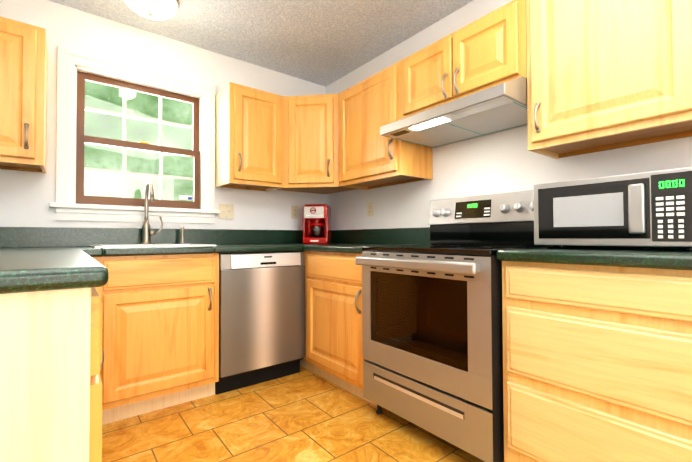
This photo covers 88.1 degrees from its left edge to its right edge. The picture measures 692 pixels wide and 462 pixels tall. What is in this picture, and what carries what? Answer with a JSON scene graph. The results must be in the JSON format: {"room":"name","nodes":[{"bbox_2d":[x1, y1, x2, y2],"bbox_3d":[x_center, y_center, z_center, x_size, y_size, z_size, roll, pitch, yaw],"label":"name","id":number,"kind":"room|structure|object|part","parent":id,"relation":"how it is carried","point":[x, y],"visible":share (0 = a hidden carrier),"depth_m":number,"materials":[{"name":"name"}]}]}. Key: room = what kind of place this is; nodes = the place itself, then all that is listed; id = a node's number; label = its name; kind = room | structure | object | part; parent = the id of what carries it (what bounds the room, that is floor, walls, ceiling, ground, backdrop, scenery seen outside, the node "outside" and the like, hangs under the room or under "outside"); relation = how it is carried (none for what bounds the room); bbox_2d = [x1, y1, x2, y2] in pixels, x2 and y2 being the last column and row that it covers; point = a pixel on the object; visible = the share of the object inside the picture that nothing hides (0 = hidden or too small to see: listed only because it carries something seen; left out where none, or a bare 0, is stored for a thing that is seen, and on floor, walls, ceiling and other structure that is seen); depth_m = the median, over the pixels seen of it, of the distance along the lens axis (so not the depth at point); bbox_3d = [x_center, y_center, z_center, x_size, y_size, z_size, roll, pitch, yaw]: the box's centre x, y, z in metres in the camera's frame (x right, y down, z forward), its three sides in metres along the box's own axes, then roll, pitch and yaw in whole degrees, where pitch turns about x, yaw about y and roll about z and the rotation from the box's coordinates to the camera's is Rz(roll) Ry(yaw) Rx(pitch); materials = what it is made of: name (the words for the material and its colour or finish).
{"room":"kitchen","nodes":[
{"label":"kitchen","id":0,"kind":"room"},
{"bbox_2d":[0,0,325,229],"bbox_3d":[-1.229,-0.186,2.691,2.920,2.410,0.150,1,-1,-38],"label":"wall","id":1,"kind":"structure","parent":0,"point":[26,197],"depth_m":2.43,"materials":[{"name":"white paint"}]},
{"bbox_2d":[0,16,47,172],"bbox_3d":[-1.877,-0.719,1.869,0.473,0.737,0.361,1,-1,-38],"label":"upper cabinet","id":2,"kind":"object","parent":1,"relation":"attached to","point":[23,90],"visible":1,"depth_m":1.85,"materials":[{"name":"orange wood"}]},
{"bbox_2d":[49,46,219,223],"bbox_3d":[-1.417,-0.592,2.508,1.010,1.063,0.180,1,-1,-38],"label":"window","id":3,"kind":"structure","parent":1,"relation":"in","point":[71,63],"depth_m":2.43,"materials":[{"name":"white wood"}]},
{"bbox_3d":[-1.423,-0.595,2.514,0.756,0.863,0.087,1,-1,-38],"label":"window sash","id":4,"kind":"part","parent":3,"relation":"part of","materials":[{"name":"brown wood"}]},
{"bbox_2d":[219,204,233,218],"bbox_3d":[-0.938,-0.153,2.810,0.116,0.115,0.015,1,-1,-38],"label":"switch plate","id":5,"kind":"object","parent":1,"relation":"attached to","point":[226,211],"visible":0.98,"depth_m":2.81,"materials":[{"name":"beige plastic"}]},
{"bbox_2d":[215,82,283,191],"bbox_3d":[-0.732,-0.696,2.763,0.433,0.717,0.361,1,-1,-38],"label":"upper cabinet","id":6,"kind":"object","parent":1,"relation":"attached to","point":[249,138],"visible":1,"depth_m":2.65,"materials":[{"name":"brown wood"}]},
{"bbox_2d":[291,206,297,218],"bbox_3d":[-0.456,-0.168,3.192,0.070,0.115,0.007,1,-1,-38],"label":"electrical outlet","id":7,"kind":"object","parent":1,"relation":"attached to","point":[294,212],"visible":1,"depth_m":3.19,"materials":[{"name":"beige plastic"}]},
{"bbox_2d":[276,94,356,193],"bbox_3d":[-0.244,-0.694,2.987,0.609,0.717,0.609,1,-1,-38],"label":"upper cabinet","id":8,"kind":"object","parent":1,"relation":"attached to","point":[311,143],"visible":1,"depth_m":2.76,"materials":[{"name":"orange wood"}]},
{"bbox_2d":[49,0,472,86],"bbox_3d":[0.783,-1.496,0.134,2.920,0.100,6.800,1,-1,-38],"label":"ceiling","id":9,"kind":"structure","parent":0,"point":[325,43],"depth_m":2.45,"materials":[{"name":"white paint"}]},
{"bbox_2d":[124,0,179,19],"bbox_3d":[-1.162,-1.334,2.126,0.316,0.136,0.316,1,-1,-38],"label":"ceiling light fixture","id":10,"kind":"object","parent":9,"relation":"attached to","point":[158,9],"visible":1,"depth_m":2.11,"materials":[{"name":"white glass"}]},
{"bbox_2d":[102,366,503,461],"bbox_3d":[0.792,1.014,0.088,2.920,0.100,6.800,1,-1,-38],"label":"floor","id":11,"kind":"structure","parent":0,"point":[304,415],"depth_m":1.78,"materials":[{"name":"tile"}]},
{"bbox_2d":[0,287,103,461],"bbox_3d":[-0.887,0.544,0.712,0.630,0.874,0.595,1,-1,-38],"label":"base cabinet","id":12,"kind":"object","parent":11,"relation":"on","point":[51,356],"visible":0.98,"depth_m":0.62,"materials":[{"name":"brown wood"}]},
{"bbox_2d":[0,227,139,293],"bbox_3d":[-1.091,0.034,1.004,0.660,0.157,1.330,1,-1,-38],"label":"countertop","id":13,"kind":"structure","parent":12,"relation":"on","point":[33,259],"depth_m":1.15,"materials":[{"name":"green stone"}]},
{"bbox_2d":[92,253,218,424],"bbox_3d":[-1.211,0.572,2.169,0.691,0.874,0.665,1,-1,-38],"label":"base cabinet","id":14,"kind":"object","parent":11,"relation":"on","point":[160,330],"visible":0.88,"depth_m":1.95,"materials":[{"name":"orange wood"}]},
{"bbox_2d":[140,228,303,254],"bbox_3d":[-0.975,0.059,2.362,2.516,0.157,0.668,1,-1,-38],"label":"countertop","id":15,"kind":"structure","parent":14,"relation":"on","point":[226,240],"depth_m":2.63,"materials":[{"name":"green stone"}]},
{"bbox_2d":[89,243,216,248],"bbox_3d":[-1.204,0.187,2.220,0.615,0.206,0.550,1,-1,-38],"label":"sink","id":16,"kind":"object","parent":15,"relation":"in","point":[142,245],"visible":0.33,"depth_m":2.07,"materials":[{"name":"white"}]},
{"bbox_2d":[140,180,185,243],"bbox_3d":[-1.193,-0.119,2.381,0.280,0.412,0.238,1,-1,-38],"label":"faucet","id":17,"kind":"object","parent":15,"relation":"on","point":[147,232],"visible":1,"depth_m":2.37,"materials":[{"name":"silver metal"}]},
{"bbox_2d":[303,204,330,243],"bbox_3d":[-0.249,-0.058,3.090,0.210,0.332,0.219,0,-1,7],"label":"coffee maker","id":18,"kind":"object","parent":15,"relation":"on","point":[316,223],"visible":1,"depth_m":3.01,"materials":[{"name":"red plastic"}]},
{"bbox_2d":[215,251,304,394],"bbox_3d":[-0.701,0.581,2.567,0.596,0.868,0.610,1,-1,-38],"label":"dishwasher","id":19,"kind":"object","parent":11,"relation":"on","point":[261,317],"visible":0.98,"depth_m":2.31,"materials":[{"name":"silver metal"}]},
{"bbox_2d":[300,251,303,366],"bbox_3d":[-0.230,0.583,2.935,0.628,0.874,0.667,1,-1,-38],"label":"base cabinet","id":20,"kind":"object","parent":11,"relation":"on","point":[301,361],"depth_m":2.68,"materials":[{"name":"orange wood"}]},
{"bbox_2d":[304,251,376,406],"bbox_3d":[0.169,0.572,2.424,0.628,0.874,0.629,1,-1,-38],"label":"base cabinet","id":21,"kind":"object","parent":11,"relation":"on","point":[333,323],"depth_m":2.23,"materials":[{"name":"orange wood"}]},
{"bbox_2d":[304,227,430,253],"bbox_3d":[0.156,0.056,2.425,0.656,0.157,0.627,1,-1,-38],"label":"countertop","id":22,"kind":"structure","parent":21,"relation":"on","point":[342,241],"depth_m":2.63,"materials":[{"name":"green stone"}]},
{"bbox_2d":[355,190,560,461],"bbox_3d":[0.554,0.395,1.842,0.702,1.205,0.760,1,-1,-38],"label":"stove","id":23,"kind":"object","parent":11,"relation":"on","point":[432,331],"visible":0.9,"depth_m":1.62,"materials":[{"name":"silver metal"}]},
{"bbox_2d":[502,261,691,461],"bbox_3d":[1.110,0.547,1.220,0.628,0.874,0.878,1,-1,-38],"label":"drawers","id":24,"kind":"object","parent":11,"relation":"on","point":[597,363],"visible":1,"depth_m":1.13,"materials":[{"name":"brown wood"}]},
{"bbox_2d":[496,245,691,269],"bbox_3d":[1.098,0.030,1.226,0.648,0.157,0.884,1,-1,-38],"label":"countertop","id":25,"kind":"structure","parent":24,"relation":"on","point":[674,258],"depth_m":1.15,"materials":[{"name":"green stone"}]},
{"bbox_2d":[533,167,691,250],"bbox_3d":[1.092,-0.066,1.442,0.338,0.277,0.520,1,-1,-38],"label":"microwave","id":26,"kind":"object","parent":25,"relation":"on","point":[650,209],"visible":1,"depth_m":1.31,"materials":[{"name":"silver plastic"}]},
{"bbox_2d":[326,0,691,246],"bbox_3d":[1.901,-0.231,0.854,0.150,2.410,6.600,1,-1,-38],"label":"wall","id":27,"kind":"structure","parent":0,"point":[505,161],"depth_m":2.20,"materials":[{"name":"white paint"}]},
{"bbox_2d":[367,202,373,216],"bbox_3d":[0.198,-0.176,2.903,0.007,0.115,0.070,1,-1,-38],"label":"electrical outlet","id":28,"kind":"object","parent":27,"relation":"attached to","point":[370,211],"visible":1,"depth_m":2.90,"materials":[{"name":"beige plastic"}]},
{"bbox_2d":[339,61,432,189],"bbox_3d":[0.241,-0.703,2.566,0.361,0.717,0.650,1,-1,-38],"label":"upper cabinet","id":29,"kind":"object","parent":27,"relation":"attached to","point":[370,157],"visible":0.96,"depth_m":2.42,"materials":[{"name":"orange wood"}]},
{"bbox_2d":[401,0,526,118],"bbox_3d":[0.679,-0.881,2.008,0.361,0.384,0.771,1,-1,-38],"label":"upper cabinet","id":30,"kind":"object","parent":27,"relation":"attached to","point":[489,50],"visible":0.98,"depth_m":1.84,"materials":[{"name":"orange wood"}]},
{"bbox_2d":[380,76,527,147],"bbox_3d":[0.629,-0.626,1.958,0.498,0.127,0.760,1,-1,-38],"label":"range hood","id":31,"kind":"object","parent":30,"relation":"attached to","point":[496,108],"visible":0.85,"depth_m":1.83,"materials":[{"name":"silver metal"}]},
{"bbox_2d":[526,0,691,158],"bbox_3d":[1.097,-0.736,1.472,0.361,0.737,0.578,1,-1,-38],"label":"upper cabinet","id":32,"kind":"object","parent":27,"relation":"attached to","point":[603,75],"visible":1,"depth_m":1.39,"materials":[{"name":"brown wood"}]},
{"label":"outside","id":33,"kind":"structure","parent":0,"visible":0},
{"bbox_2d":[84,81,192,201],"bbox_3d":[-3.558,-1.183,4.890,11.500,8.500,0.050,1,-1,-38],"label":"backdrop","id":34,"kind":"structure","parent":33,"point":[117,103],"depth_m":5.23,"materials":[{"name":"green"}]}
]}

